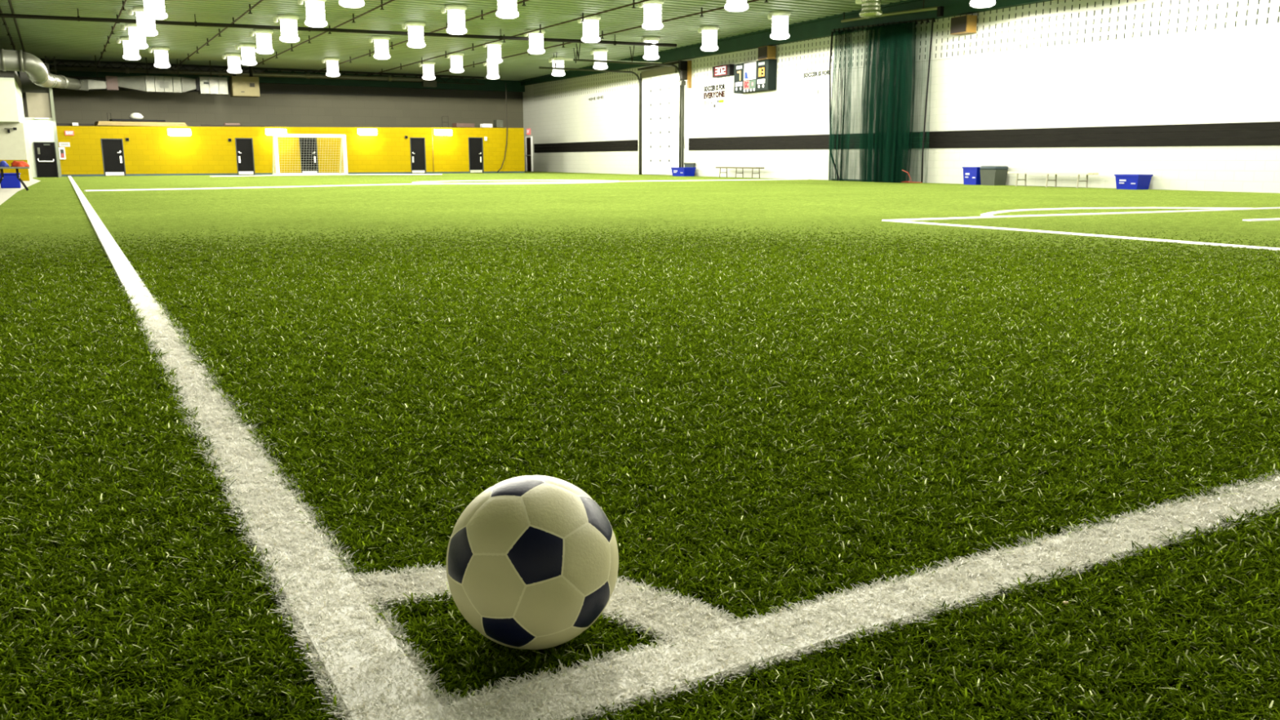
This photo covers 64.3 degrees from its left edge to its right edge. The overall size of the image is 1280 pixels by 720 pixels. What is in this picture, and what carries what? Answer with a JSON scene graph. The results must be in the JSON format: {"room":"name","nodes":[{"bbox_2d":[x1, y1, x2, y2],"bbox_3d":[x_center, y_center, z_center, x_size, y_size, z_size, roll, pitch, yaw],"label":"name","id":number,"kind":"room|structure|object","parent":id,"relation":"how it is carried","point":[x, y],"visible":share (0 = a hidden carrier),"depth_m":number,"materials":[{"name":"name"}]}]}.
{"room":"sports facility","nodes":[
{"label":"sports facility","id":0,"kind":"room"},
{"bbox_2d":[0,77,25,125],"bbox_3d":[-22.112,-8.079,31.336,5.180,1.600,8.000,-6,13,-29],"label":"wall","id":1,"kind":"structure","parent":0,"point":[11,107],"depth_m":29.14,"materials":[{"name":"paint"}]},
{"bbox_2d":[0,70,22,93],"bbox_3d":[-22.100,-8.687,31.215,5.200,0.400,8.015,-6,13,-29],"label":"trim","id":2,"kind":"structure","parent":1,"relation":"attached to","point":[14,74],"depth_m":29.05,"materials":[{"name":"grey paint"}]},
{"bbox_2d":[19,62,49,93],"bbox_3d":[-21.447,-10.012,36.087,0.920,1.040,0.080,-6,13,-29],"label":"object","id":3,"kind":"structure","parent":1,"relation":"attached to","point":[28,86],"depth_m":36.02,"materials":[{"name":"grey paint"}]},
{"bbox_2d":[0,122,29,181],"bbox_3d":[-20.654,-5.975,29.189,5.255,1.700,0.210,-6,13,-29],"label":"wall","id":4,"kind":"structure","parent":0,"point":[12,144],"depth_m":30.19,"materials":[{"name":"beige paint"}]},
{"bbox_2d":[0,178,40,204],"bbox_3d":[-12.135,-2.282,14.809,5.550,0.001,48.000,-6,13,-29],"label":"floor","id":5,"kind":"structure","parent":0,"point":[5,193],"depth_m":20.88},
{"bbox_2d":[0,173,21,188],"bbox_3d":[-14.062,-4.006,22.722,0.420,0.330,0.360,-6,13,-29],"label":"tub","id":6,"kind":"object","parent":5,"relation":"on","point":[10,180],"visible":0.87,"depth_m":22.59,"materials":[{"name":"blue plastic"}]},
{"bbox_2d":[0,166,30,191],"bbox_3d":[-13.197,-3.673,20.652,1.450,0.485,0.800,-6,13,-29],"label":"folding table","id":7,"kind":"object","parent":5,"relation":"on","point":[2,168],"visible":0.99,"depth_m":20.58,"materials":[{"name":"black paint"}]},
{"bbox_2d":[10,160,29,166],"bbox_3d":[-12.655,-4.003,20.740,0.326,0.128,0.305,4,12,18],"label":"bib","id":8,"kind":"object","parent":7,"relation":"on","point":[15,163],"visible":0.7,"depth_m":20.65,"materials":[{"name":"orange fabric"}]},
{"bbox_2d":[22,124,33,180],"bbox_3d":[-20.128,-6.808,33.427,0.070,1.700,6.800,-6,13,-29],"label":"wall","id":9,"kind":"structure","parent":0,"point":[25,129],"depth_m":33.48,"materials":[{"name":"beige paint"}]},
{"bbox_2d":[24,117,58,177],"bbox_3d":[-21.409,-7.618,36.509,0.940,2.100,0.001,-6,13,-29],"label":"wall","id":10,"kind":"structure","parent":0,"point":[39,130],"depth_m":36.39,"materials":[{"name":"paint"}]},
{"bbox_2d":[26,92,51,117],"bbox_3d":[-21.424,-9.075,36.249,0.700,0.860,0.060,-6,13,-29],"label":"wall panel","id":11,"kind":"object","parent":10,"relation":"attached to","point":[37,104],"depth_m":36.22,"materials":[{"name":"beige paint"}]},
{"bbox_2d":[33,142,58,177],"bbox_3d":[-21.345,-7.195,36.560,0.670,1.250,0.158,-6,13,-29],"label":"door","id":12,"kind":"structure","parent":10,"relation":"in","point":[45,154],"depth_m":36.56,"materials":[{"name":"black paint"}]},
{"bbox_2d":[22,88,523,128],"bbox_3d":[-16.635,-11.376,50.910,24.600,3.920,0.001,-6,13,-29],"label":"wall","id":13,"kind":"structure","parent":0,"point":[193,108],"depth_m":50.23,"materials":[{"name":"paint"}]},
{"bbox_2d":[18,75,523,98],"bbox_3d":[-16.626,-13.718,50.432,24.600,1.300,0.001,-6,13,-29],"label":"trim","id":14,"kind":"structure","parent":13,"relation":"attached to","point":[264,88],"depth_m":51.97,"materials":[{"name":"grey paint"}]},
{"bbox_2d":[56,125,524,174],"bbox_3d":[-14.432,-9.314,45.035,20.114,2.139,2.490,-8,13,-34],"label":"wall","id":15,"kind":"structure","parent":0,"point":[148,149],"depth_m":43.08,"materials":[{"name":"paint"}]},
{"bbox_2d":[48,87,62,177],"bbox_3d":[-21.491,-8.453,37.386,0.100,3.400,2.140,-6,13,-29],"label":"trim","id":16,"kind":"structure","parent":15,"relation":"attached to","point":[50,89],"depth_m":36.49,"materials":[{"name":"paint"}]},
{"bbox_2d":[56,123,93,126],"bbox_3d":[-21.784,-9.073,39.248,1.240,0.090,0.200,-8,13,-34],"label":"plank","id":17,"kind":"object","parent":15,"relation":"on","point":[57,124],"visible":0.79,"depth_m":39.10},
{"bbox_2d":[100,138,125,176],"bbox_3d":[-20.484,-7.879,39.575,0.763,1.430,0.130,-8,13,-34],"label":"door","id":18,"kind":"structure","parent":15,"relation":"in","point":[113,152],"depth_m":39.56,"materials":[{"name":"black paint"}]},
{"bbox_2d":[93,120,186,126],"bbox_3d":[-19.859,-9.384,40.506,3.220,0.151,1.050,-8,13,-34],"label":"stack","id":19,"kind":"object","parent":15,"relation":"on","point":[99,122],"visible":0.98,"depth_m":40.07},
{"bbox_2d":[109,119,165,122],"bbox_3d":[-19.965,-9.504,40.450,1.950,0.100,0.600,-8,13,-34],"label":"rolled mat","id":20,"kind":"object","parent":19,"relation":"on","point":[110,120],"visible":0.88,"depth_m":40.18,"materials":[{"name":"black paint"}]},
{"bbox_2d":[128,112,143,119],"bbox_3d":[-20.012,-9.684,40.427,0.520,0.260,0.507,-6,13,-29],"label":"bundle","id":21,"kind":"object","parent":20,"relation":"on","point":[135,115],"visible":1,"depth_m":40.26,"materials":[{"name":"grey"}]},
{"bbox_2d":[167,128,191,136],"bbox_3d":[-18.390,-9.097,40.638,0.880,0.290,0.200,-8,13,-34],"label":"wall light","id":22,"kind":"object","parent":15,"relation":"attached to","point":[171,131],"visible":1,"depth_m":40.56,"materials":[{"name":"white"}]},
{"bbox_2d":[200,124,274,126],"bbox_3d":[-16.748,-9.757,42.400,2.900,0.050,0.101,-8,13,-34],"label":"steel rail","id":23,"kind":"object","parent":15,"relation":"on","point":[201,125],"visible":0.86,"depth_m":42.27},
{"bbox_2d":[235,137,254,175],"bbox_3d":[-16.427,-8.457,42.307,0.693,1.510,0.130,-8,13,-34],"label":"door","id":24,"kind":"structure","parent":15,"relation":"in","point":[244,146],"depth_m":42.30,"materials":[{"name":"black paint"}]},
{"bbox_2d":[264,128,286,135],"bbox_3d":[-15.272,-9.570,42.732,0.880,0.290,0.200,-8,13,-34],"label":"wall light","id":25,"kind":"object","parent":15,"relation":"attached to","point":[268,131],"visible":0.79,"depth_m":42.60,"materials":[{"name":"white"}]},
{"bbox_2d":[61,171,524,176],"bbox_3d":[-13.812,-8.089,44.156,19.890,0.075,0.001,-8,13,-34],"label":"baseboard","id":26,"kind":"structure","parent":15,"relation":"attached to","point":[445,172],"depth_m":42.17,"materials":[{"name":"teal rubber"}]},
{"bbox_2d":[299,137,318,173],"bbox_3d":[-14.248,-8.766,43.775,0.743,1.550,0.130,-8,13,-34],"label":"door","id":27,"kind":"structure","parent":15,"relation":"in","point":[311,156],"depth_m":43.77,"materials":[{"name":"black paint"}]},
{"bbox_2d":[357,128,377,135],"bbox_3d":[-12.021,-10.070,44.913,0.880,0.290,0.200,-8,13,-34],"label":"wall light","id":28,"kind":"object","parent":15,"relation":"attached to","point":[362,131],"visible":1,"depth_m":44.82,"materials":[{"name":"white"}]},
{"bbox_2d":[409,137,426,173],"bbox_3d":[-10.162,-9.343,46.527,0.723,1.620,0.130,-8,13,-34],"label":"door","id":29,"kind":"structure","parent":15,"relation":"in","point":[417,144],"depth_m":46.53,"materials":[{"name":"black paint"}]},
{"bbox_2d":[433,128,452,135],"bbox_3d":[-9.060,-10.493,46.907,0.880,0.290,0.200,-8,13,-34],"label":"wall light","id":30,"kind":"object","parent":15,"relation":"attached to","point":[436,131],"visible":1,"depth_m":46.81,"materials":[{"name":"white"}]},
{"bbox_2d":[452,123,474,127],"bbox_3d":[-8.352,-11.097,48.148,0.920,0.190,0.500,-8,13,-34],"label":"crate","id":31,"kind":"object","parent":15,"relation":"on","point":[454,125],"visible":0.82,"depth_m":47.92,"materials":[{"name":"cardboard"}]},
{"bbox_2d":[468,137,484,173],"bbox_3d":[-7.772,-9.680,48.138,0.743,1.660,0.130,-8,13,-34],"label":"door","id":32,"kind":"structure","parent":15,"relation":"in","point":[475,144],"depth_m":48.15,"materials":[{"name":"black paint"}]},
{"bbox_2d":[493,120,503,128],"bbox_3d":[-6.823,-11.383,49.041,0.340,0.360,0.400,-6,13,-29],"label":"carton","id":33,"kind":"object","parent":15,"relation":"on","point":[497,123],"visible":1,"depth_m":48.88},
{"bbox_2d":[0,0,906,80],"bbox_3d":[-4.768,-9.168,24.475,31.000,0.085,59.610,-6,13,-29],"label":"ceiling","id":34,"kind":"structure","parent":0,"point":[41,38],"depth_m":33.73,"materials":[{"name":"paint"}]},
{"bbox_2d":[0,6,16,50],"bbox_3d":[-15.429,-8.921,24.188,0.110,0.250,43.500,-6,13,-29],"label":"pipe","id":35,"kind":"object","parent":34,"relation":"hanging from","point":[1,11],"visible":0.58,"depth_m":32.65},
{"bbox_2d":[8,0,25,52],"bbox_3d":[-15.176,-8.934,24.330,0.070,0.070,43.500,-6,13,-29],"label":"pipe","id":36,"kind":"object","parent":34,"relation":"hanging from","point":[9,1],"visible":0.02,"depth_m":31.20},
{"bbox_2d":[0,48,81,89],"bbox_3d":[-19.928,-9.374,33.706,4.874,1.046,15.731,-1,11,-5],"label":"duct","id":37,"kind":"object","parent":34,"relation":"hanging from","point":[36,70],"visible":1,"depth_m":28.94,"materials":[{"name":"metal"}]},
{"bbox_2d":[97,0,127,64],"bbox_3d":[-12.876,-9.198,25.599,0.110,0.250,43.500,-6,13,-29],"label":"pipe","id":38,"kind":"object","parent":34,"relation":"hanging from","point":[125,1],"visible":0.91,"depth_m":32.63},
{"bbox_2d":[115,36,141,60],"bbox_3d":[-17.959,-10.971,35.861,0.669,0.770,0.619,2,11,10],"label":"ceiling lamp","id":39,"kind":"object","parent":34,"relation":"hanging from","point":[131,54],"visible":0.75,"depth_m":35.66,"materials":[{"name":"white"}]},
{"bbox_2d":[120,22,148,48],"bbox_3d":[-15.950,-10.259,32.241,0.669,0.770,0.619,2,11,10],"label":"ceiling lamp","id":40,"kind":"object","parent":34,"relation":"hanging from","point":[136,42],"visible":0.83,"depth_m":32.04,"materials":[{"name":"white"}]},
{"bbox_2d":[127,6,158,36],"bbox_3d":[-14.054,-9.602,28.898,0.669,0.770,0.619,2,11,10],"label":"ceiling lamp","id":41,"kind":"object","parent":34,"relation":"hanging from","point":[145,27],"visible":0.78,"depth_m":28.70,"materials":[{"name":"white"}]},
{"bbox_2d":[77,55,228,95],"bbox_3d":[-20.648,-12.058,43.074,5.830,1.440,0.870,-6,13,-29],"label":"air duct","id":42,"kind":"object","parent":34,"relation":"hanging from","point":[211,85],"visible":0.98,"depth_m":42.97,"materials":[{"name":"grey metal"}]},
{"bbox_2d":[142,0,167,19],"bbox_3d":[-12.169,-8.921,25.434,0.669,0.770,0.619,2,11,10],"label":"ceiling lamp","id":43,"kind":"object","parent":34,"relation":"hanging from","point":[153,9],"visible":1,"depth_m":25.27,"materials":[{"name":"white"}]},
{"bbox_2d":[53,61,264,72],"bbox_3d":[-21.666,-13.299,46.240,8.700,0.175,0.400,-6,13,-29],"label":"duct","id":44,"kind":"object","parent":34,"relation":"attached to","point":[68,64],"visible":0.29,"depth_m":45.57,"materials":[{"name":"metal"}]},
{"bbox_2d":[148,46,170,68],"bbox_3d":[-18.349,-11.584,38.979,0.669,0.770,0.619,2,11,10],"label":"ceiling lamp","id":45,"kind":"object","parent":34,"relation":"hanging from","point":[161,53],"visible":1,"depth_m":38.78,"materials":[{"name":"white"}]},
{"bbox_2d":[174,0,263,67],"bbox_3d":[-10.192,-9.490,27.082,0.110,0.250,43.500,-6,13,-29],"label":"pipe","id":46,"kind":"object","parent":34,"relation":"hanging from","point":[260,1],"visible":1,"depth_m":33.26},
{"bbox_2d":[222,53,242,73],"bbox_3d":[-16.527,-12.056,41.383,0.669,0.770,0.619,2,11,10],"label":"ceiling lamp","id":47,"kind":"object","parent":34,"relation":"hanging from","point":[233,59],"visible":1,"depth_m":41.18,"materials":[{"name":"white"}]},
{"bbox_2d":[228,65,259,97],"bbox_3d":[-17.450,-12.374,44.836,1.120,1.500,0.890,-6,13,-29],"label":"handler","id":48,"kind":"object","parent":34,"relation":"hanging from","point":[239,86],"visible":0.91,"depth_m":44.58,"materials":[{"name":"beige paint"}]},
{"bbox_2d":[235,43,257,65],"bbox_3d":[-14.625,-11.378,37.929,0.669,0.770,0.619,2,11,10],"label":"ceiling lamp","id":49,"kind":"object","parent":34,"relation":"hanging from","point":[248,57],"visible":1,"depth_m":37.73,"materials":[{"name":"white"}]},
{"bbox_2d":[40,58,484,84],"bbox_3d":[-17.184,-13.540,47.947,20.800,0.390,0.120,-6,13,-29],"label":"roof truss","id":50,"kind":"object","parent":34,"relation":"attached to","point":[42,60],"visible":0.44,"depth_m":47.85,"materials":[{"name":"metal"}]},
{"bbox_2d":[249,29,274,53],"bbox_3d":[-12.510,-10.567,33.805,0.669,0.770,0.619,2,11,10],"label":"ceiling lamp","id":51,"kind":"object","parent":34,"relation":"hanging from","point":[264,38],"visible":0.99,"depth_m":33.60,"materials":[{"name":"white"}]},
{"bbox_2d":[16,62,524,92],"bbox_3d":[-16.711,-13.880,50.140,24.200,0.570,0.300,-6,13,-29],"label":"beam","id":52,"kind":"structure","parent":34,"relation":"attached to","point":[489,85],"depth_m":51.30,"materials":[{"name":"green metal"}]},
{"bbox_2d":[272,14,299,42],"bbox_3d":[-10.527,-9.908,30.452,0.669,0.770,0.619,2,11,10],"label":"ceiling lamp","id":53,"kind":"object","parent":34,"relation":"hanging from","point":[288,23],"visible":1,"depth_m":30.25,"materials":[{"name":"white"}]},
{"bbox_2d":[297,0,327,27],"bbox_3d":[-8.618,-9.219,26.947,0.669,0.770,0.619,2,11,10],"label":"ceiling lamp","id":54,"kind":"object","parent":34,"relation":"hanging from","point":[315,9],"visible":1,"depth_m":26.76,"materials":[{"name":"white"}]},
{"bbox_2d":[244,0,394,71],"bbox_3d":[-7.614,-9.770,28.508,0.110,0.250,43.500,-6,13,-29],"label":"pipe","id":55,"kind":"object","parent":34,"relation":"hanging from","point":[390,1],"visible":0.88,"depth_m":32.51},
{"bbox_2d":[321,57,340,76],"bbox_3d":[-13.039,-12.391,43.085,0.669,0.770,0.619,2,11,10],"label":"ceiling lamp","id":56,"kind":"object","parent":34,"relation":"hanging from","point":[332,68],"visible":1,"depth_m":42.88,"materials":[{"name":"white"}]},
{"bbox_2d":[0,8,676,47],"bbox_3d":[-10.591,-10.274,31.189,25.668,0.355,0.388,-5,12,-22],"label":"conduit","id":57,"kind":"object","parent":34,"relation":"hanging from","point":[78,18],"visible":0.76,"depth_m":31.41,"materials":[{"name":"metal"}]},
{"bbox_2d":[338,0,364,8],"bbox_3d":[-6.683,-8.532,23.455,0.669,0.770,0.619,2,11,10],"label":"ceiling lamp","id":58,"kind":"object","parent":34,"relation":"hanging from","point":[345,3],"visible":1,"depth_m":23.33,"materials":[{"name":"white"}]},
{"bbox_2d":[368,35,390,59],"bbox_3d":[-9.062,-10.919,35.598,0.669,0.770,0.619,2,11,10],"label":"ceiling lamp","id":59,"kind":"object","parent":34,"relation":"hanging from","point":[381,42],"visible":1,"depth_m":35.40,"materials":[{"name":"white"}]},
{"bbox_2d":[401,21,425,48],"bbox_3d":[-7.062,-10.207,31.974,0.669,0.770,0.619,2,11,10],"label":"ceiling lamp","id":60,"kind":"object","parent":34,"relation":"hanging from","point":[415,29],"visible":1,"depth_m":31.77,"materials":[{"name":"white"}]},
{"bbox_2d":[311,0,528,73],"bbox_3d":[-4.973,-10.057,29.967,0.110,0.250,43.500,-6,13,-29],"label":"pipe","id":61,"kind":"object","parent":34,"relation":"hanging from","point":[523,1],"visible":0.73,"depth_m":32.55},
{"bbox_2d":[418,61,435,79],"bbox_3d":[-9.329,-12.728,44.798,0.669,0.770,0.619,2,11,10],"label":"ceiling lamp","id":62,"kind":"object","parent":34,"relation":"hanging from","point":[428,66],"visible":0.93,"depth_m":44.59,"materials":[{"name":"white"}]},
{"bbox_2d":[440,4,466,35],"bbox_3d":[-5.169,-9.527,28.515,0.669,0.770,0.619,2,11,10],"label":"ceiling lamp","id":63,"kind":"object","parent":34,"relation":"hanging from","point":[455,13],"visible":1,"depth_m":28.31,"materials":[{"name":"white"}]},
{"bbox_2d":[446,52,463,72],"bbox_3d":[-7.433,-12.004,41.116,0.669,0.770,0.619,2,11,10],"label":"ceiling lamp","id":64,"kind":"object","parent":34,"relation":"hanging from","point":[456,60],"visible":0.88,"depth_m":40.91,"materials":[{"name":"white"}]},
{"bbox_2d":[483,62,499,79],"bbox_3d":[-6.441,-12.643,44.367,0.669,0.770,0.619,2,11,10],"label":"ceiling lamp","id":65,"kind":"object","parent":34,"relation":"hanging from","point":[492,68],"visible":0.87,"depth_m":44.17,"materials":[{"name":"white"}]},
{"bbox_2d":[482,40,502,63],"bbox_3d":[-5.332,-11.214,37.097,0.669,0.770,0.619,2,11,10],"label":"ceiling lamp","id":66,"kind":"object","parent":34,"relation":"hanging from","point":[494,50],"visible":0.97,"depth_m":36.90,"materials":[{"name":"white"}]},
{"bbox_2d":[497,83,507,172],"bbox_3d":[-6.576,-11.036,48.417,0.707,4.187,0.068,-11,15,-43],"label":"hanging cable","id":67,"kind":"object","parent":34,"relation":"hanging from","point":[505,83],"visible":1,"depth_m":48.62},
{"bbox_2d":[495,0,519,18],"bbox_3d":[-3.321,-8.886,25.257,0.669,0.770,0.619,2,11,10],"label":"ceiling lamp","id":68,"kind":"object","parent":34,"relation":"hanging from","point":[507,9],"visible":1,"depth_m":25.09,"materials":[{"name":"white"}]},
{"bbox_2d":[368,0,649,75],"bbox_3d":[-2.595,-10.315,31.281,0.110,0.250,43.500,-6,13,-29],"label":"pipe","id":69,"kind":"object","parent":34,"relation":"hanging from","point":[633,3],"visible":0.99,"depth_m":32.70,"materials":[{"name":"metal"}]},
{"bbox_2d":[523,29,545,54],"bbox_3d":[-3.476,-10.574,33.843,0.669,0.770,0.619,2,11,10],"label":"ceiling lamp","id":70,"kind":"object","parent":34,"relation":"hanging from","point":[535,38],"visible":0.94,"depth_m":33.64,"materials":[{"name":"white"}]},
{"bbox_2d":[548,57,564,76],"bbox_3d":[-3.464,-12.347,42.859,0.669,0.770,0.619,2,11,10],"label":"ceiling lamp","id":71,"kind":"object","parent":34,"relation":"hanging from","point":[560,64],"visible":0.78,"depth_m":42.66,"materials":[{"name":"white"}]},
{"bbox_2d":[577,14,600,43],"bbox_3d":[-1.501,-9.926,30.543,0.669,0.770,0.619,2,11,10],"label":"ceiling lamp","id":72,"kind":"object","parent":34,"relation":"hanging from","point":[590,25],"visible":0.94,"depth_m":30.34,"materials":[{"name":"white"}]},
{"bbox_2d":[417,0,768,77],"bbox_3d":[-0.443,-10.549,32.471,0.110,0.250,43.500,-6,13,-29],"label":"pipe","id":73,"kind":"object","parent":34,"relation":"hanging from","point":[751,1],"visible":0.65,"depth_m":32.68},
{"bbox_2d":[51,66,436,87],"bbox_3d":[-17.614,-13.176,47.187,16.851,0.447,0.260,-6,13,-29],"label":"pipe","id":74,"kind":"object","parent":73,"relation":"attached to","point":[428,83],"visible":0.98,"depth_m":46.78,"materials":[{"name":"metal"}]},
{"bbox_2d":[590,48,608,69],"bbox_3d":[-1.564,-11.712,39.630,0.669,0.770,0.619,2,11,10],"label":"ceiling lamp","id":75,"kind":"object","parent":34,"relation":"hanging from","point":[600,54],"visible":0.94,"depth_m":39.42,"materials":[{"name":"white"}]},
{"bbox_2d":[640,36,659,60],"bbox_3d":[0.372,-10.970,35.857,0.669,0.770,0.619,2,11,10],"label":"ceiling lamp","id":76,"kind":"object","parent":34,"relation":"hanging from","point":[651,53],"visible":0.98,"depth_m":35.65,"materials":[{"name":"white"}]},
{"bbox_2d":[638,0,664,30],"bbox_3d":[0.319,-9.326,27.494,0.669,0.770,0.619,2,11,10],"label":"ceiling lamp","id":77,"kind":"object","parent":34,"relation":"hanging from","point":[652,8],"visible":0.94,"depth_m":27.29,"materials":[{"name":"white"}]},
{"bbox_2d":[697,25,719,51],"bbox_3d":[2.229,-10.397,32.942,0.669,0.770,0.619,2,11,10],"label":"ceiling lamp","id":78,"kind":"object","parent":34,"relation":"hanging from","point":[709,33],"visible":1,"depth_m":32.74,"materials":[{"name":"white"}]},
{"bbox_2d":[724,0,748,11],"bbox_3d":[2.264,-8.652,24.065,0.669,0.770,0.619,2,11,10],"label":"ceiling lamp","id":79,"kind":"object","parent":34,"relation":"hanging from","point":[731,5],"visible":1,"depth_m":23.91,"materials":[{"name":"white"}]},
{"bbox_2d":[767,10,791,39],"bbox_3d":[4.070,-9.767,29.736,0.669,0.770,0.619,2,11,10],"label":"ceiling lamp","id":80,"kind":"object","parent":34,"relation":"hanging from","point":[780,28],"visible":1,"depth_m":29.53,"materials":[{"name":"white"}]},
{"bbox_2d":[840,0,943,22],"bbox_3d":[6.818,-9.489,27.931,0.127,0.600,4.222,-5,12,-26],"label":"track","id":81,"kind":"object","parent":34,"relation":"hanging from","point":[940,9],"visible":1,"depth_m":27.50,"materials":[{"name":"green metal"}]},
{"bbox_2d":[969,0,995,8],"bbox_3d":[7.892,-8.533,23.459,0.669,0.770,0.619,2,11,10],"label":"ceiling lamp","id":82,"kind":"object","parent":34,"relation":"hanging from","point":[974,3],"visible":1,"depth_m":23.34,"materials":[{"name":"white"}]},
{"bbox_2d":[0,171,1279,719],"bbox_3d":[0.162,-5.072,28.923,30.900,0.030,61.000,-6,13,-29],"label":"floor","id":83,"kind":"structure","parent":0,"point":[870,442],"depth_m":2.27,"materials":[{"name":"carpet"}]},
{"bbox_2d":[272,133,347,174],"bbox_3d":[-13.677,-8.472,42.017,2.860,1.650,1.155,-6,13,-29],"label":"soccer goal","id":84,"kind":"object","parent":83,"relation":"on","point":[275,145],"visible":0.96,"depth_m":41.96,"materials":[{"name":"grey"}]},
{"bbox_2d":[445,475,618,649],"bbox_3d":[-0.137,0.259,1.308,0.220,0.220,0.219,-8,13,-34],"label":"soccer ball","id":85,"kind":"object","parent":83,"relation":"on","point":[532,562],"visible":1,"depth_m":1.23,"materials":[{"name":"leather"}]},
{"bbox_2d":[670,167,696,176],"bbox_3d":[1.674,-7.295,39.445,0.524,0.334,1.124,-5,12,-25],"label":"box","id":86,"kind":"object","parent":83,"relation":"on","point":[676,171],"visible":0.99,"depth_m":39.07,"materials":[{"name":"blue plastic"}]},
{"bbox_2d":[715,166,764,178],"bbox_3d":[3.486,-6.590,35.769,0.338,0.371,2.750,-5,12,-25],"label":"bench","id":87,"kind":"object","parent":83,"relation":"on","point":[720,167],"visible":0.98,"depth_m":35.66,"materials":[{"name":"beige wood"}]},
{"bbox_2d":[962,166,981,185],"bbox_3d":[8.517,-4.677,25.842,0.424,0.444,0.524,-5,12,-25],"label":"recycling bin","id":88,"kind":"object","parent":83,"relation":"on","point":[971,175],"visible":0.77,"depth_m":25.71,"materials":[{"name":"blue plastic"}]},
{"bbox_2d":[979,165,1008,185],"bbox_3d":[8.788,-4.582,25.291,0.450,0.470,0.550,-5,12,-25],"label":"waste bin","id":89,"kind":"object","parent":83,"relation":"on","point":[989,175],"visible":1,"depth_m":25.11,"materials":[{"name":"grey plastic"}]},
{"bbox_2d":[1007,171,1098,187],"bbox_3d":[9.514,-4.176,23.562,0.338,0.341,2.350,-5,12,-25],"label":"bench","id":90,"kind":"object","parent":83,"relation":"on","point":[1008,172],"visible":0.94,"depth_m":23.46,"materials":[{"name":"beige wood"}]},
{"bbox_2d":[1114,173,1153,189],"bbox_3d":[10.540,-3.808,21.758,0.444,0.314,0.604,-5,12,-25],"label":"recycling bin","id":91,"kind":"object","parent":83,"relation":"on","point":[1123,181],"visible":1,"depth_m":21.58,"materials":[{"name":"blue plastic"}]},
{"bbox_2d":[1242,217,1279,221],"bbox_3d":[6.555,-1.464,10.611,0.683,0.014,0.100,-5,12,-24],"label":"field line","id":92,"kind":"object","parent":83,"relation":"on","point":[1274,219],"depth_m":10.51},
{"bbox_2d":[522,0,1279,193],"bbox_3d":[6.016,-8.036,31.117,0.025,5.000,60.115,-5,12,-25],"label":"wall","id":93,"kind":"structure","parent":0,"point":[1185,94],"depth_m":24.42,"materials":[{"name":"white paint"}]},
{"bbox_2d":[525,136,533,171],"bbox_3d":[-6.091,-11.305,55.835,0.120,1.880,0.880,-5,12,-25],"label":"door","id":94,"kind":"structure","parent":93,"relation":"in","point":[529,149],"depth_m":55.78,"materials":[{"name":"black metal"}]},
{"bbox_2d":[538,42,684,174],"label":"door","id":95,"kind":"structure","parent":93,"relation":"in","point":[656,160],"depth_m":41.32,"materials":[{"name":"white metal"}]},
{"bbox_2d":[678,60,691,148],"bbox_3d":[1.698,-9.864,39.382,0.407,3.301,0.440,-5,12,-25],"label":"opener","id":96,"kind":"object","parent":93,"relation":"attached to","point":[685,66],"visible":1,"depth_m":39.07,"materials":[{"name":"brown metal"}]},
{"bbox_2d":[703,84,724,107],"bbox_3d":[2.747,-9.759,37.676,0.024,0.811,1.573,-5,12,-25],"label":"lettering","id":97,"kind":"object","parent":93,"relation":"attached to","point":[713,86],"depth_m":37.63,"materials":[{"name":"black"}]},
{"bbox_2d":[712,63,733,77],"bbox_3d":[2.997,-10.439,36.757,0.218,0.380,1.240,-5,12,-25],"label":"timer","id":98,"kind":"object","parent":93,"relation":"attached to","point":[725,70],"visible":0.98,"depth_m":36.56,"materials":[{"name":"black paint"}]},
{"bbox_2d":[733,58,777,93],"bbox_3d":[3.915,-9.683,34.806,0.362,0.980,2.200,-5,12,-25],"label":"scoreboard","id":99,"kind":"object","parent":93,"relation":"attached to","point":[757,76],"visible":1,"depth_m":34.46,"materials":[{"name":"paint"}]},
{"bbox_2d":[757,45,775,60],"bbox_3d":[4.250,-10.235,33.955,0.395,0.420,0.600,-5,12,-25],"label":"loudspeaker","id":100,"kind":"object","parent":93,"relation":"attached to","point":[766,52],"visible":0.91,"depth_m":33.72,"materials":[{"name":"brown wood"}]},
{"bbox_2d":[757,46,767,59],"bbox_3d":[4.079,-10.219,33.873,0.015,0.380,0.540,-5,12,-25],"label":"grille","id":101,"kind":"object","parent":100,"relation":"attached to","point":[762,51],"depth_m":33.85,"materials":[{"name":"brown fabric"}]},
{"bbox_2d":[518,0,1053,85],"bbox_3d":[5.952,-9.915,30.490,0.360,0.870,59.514,-5,12,-25],"label":"beam","id":102,"kind":"structure","parent":93,"relation":"attached to","point":[819,28],"depth_m":31.51,"materials":[{"name":"green metal"}]},
{"bbox_2d":[828,17,935,182],"bbox_3d":[6.592,-7.298,28.810,0.446,4.458,4.569,-5,12,-25],"label":"curtain","id":103,"kind":"object","parent":102,"relation":"hanging from","point":[888,81],"visible":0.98,"depth_m":28.40,"materials":[{"name":"green fabric"}]},
{"bbox_2d":[802,70,829,93],"bbox_3d":[5.532,-8.724,32.020,0.003,0.683,1.428,-5,12,-25],"label":"lettering","id":104,"kind":"object","parent":93,"relation":"attached to","point":[823,79],"depth_m":32.02,"materials":[{"name":"grey"}]},
{"bbox_2d":[950,14,977,35],"bbox_3d":[8.246,-8.515,25.884,0.395,0.420,0.600,-5,12,-25],"label":"loudspeaker","id":105,"kind":"object","parent":93,"relation":"attached to","point":[962,24],"visible":1,"depth_m":25.68,"materials":[{"name":"brown wood"}]},
{"bbox_2d":[950,15,966,33],"bbox_3d":[8.075,-8.499,25.803,0.015,0.380,0.540,-5,12,-25],"label":"grille","id":106,"kind":"object","parent":105,"relation":"attached to","point":[958,24],"depth_m":25.78,"materials":[{"name":"brown fabric"}]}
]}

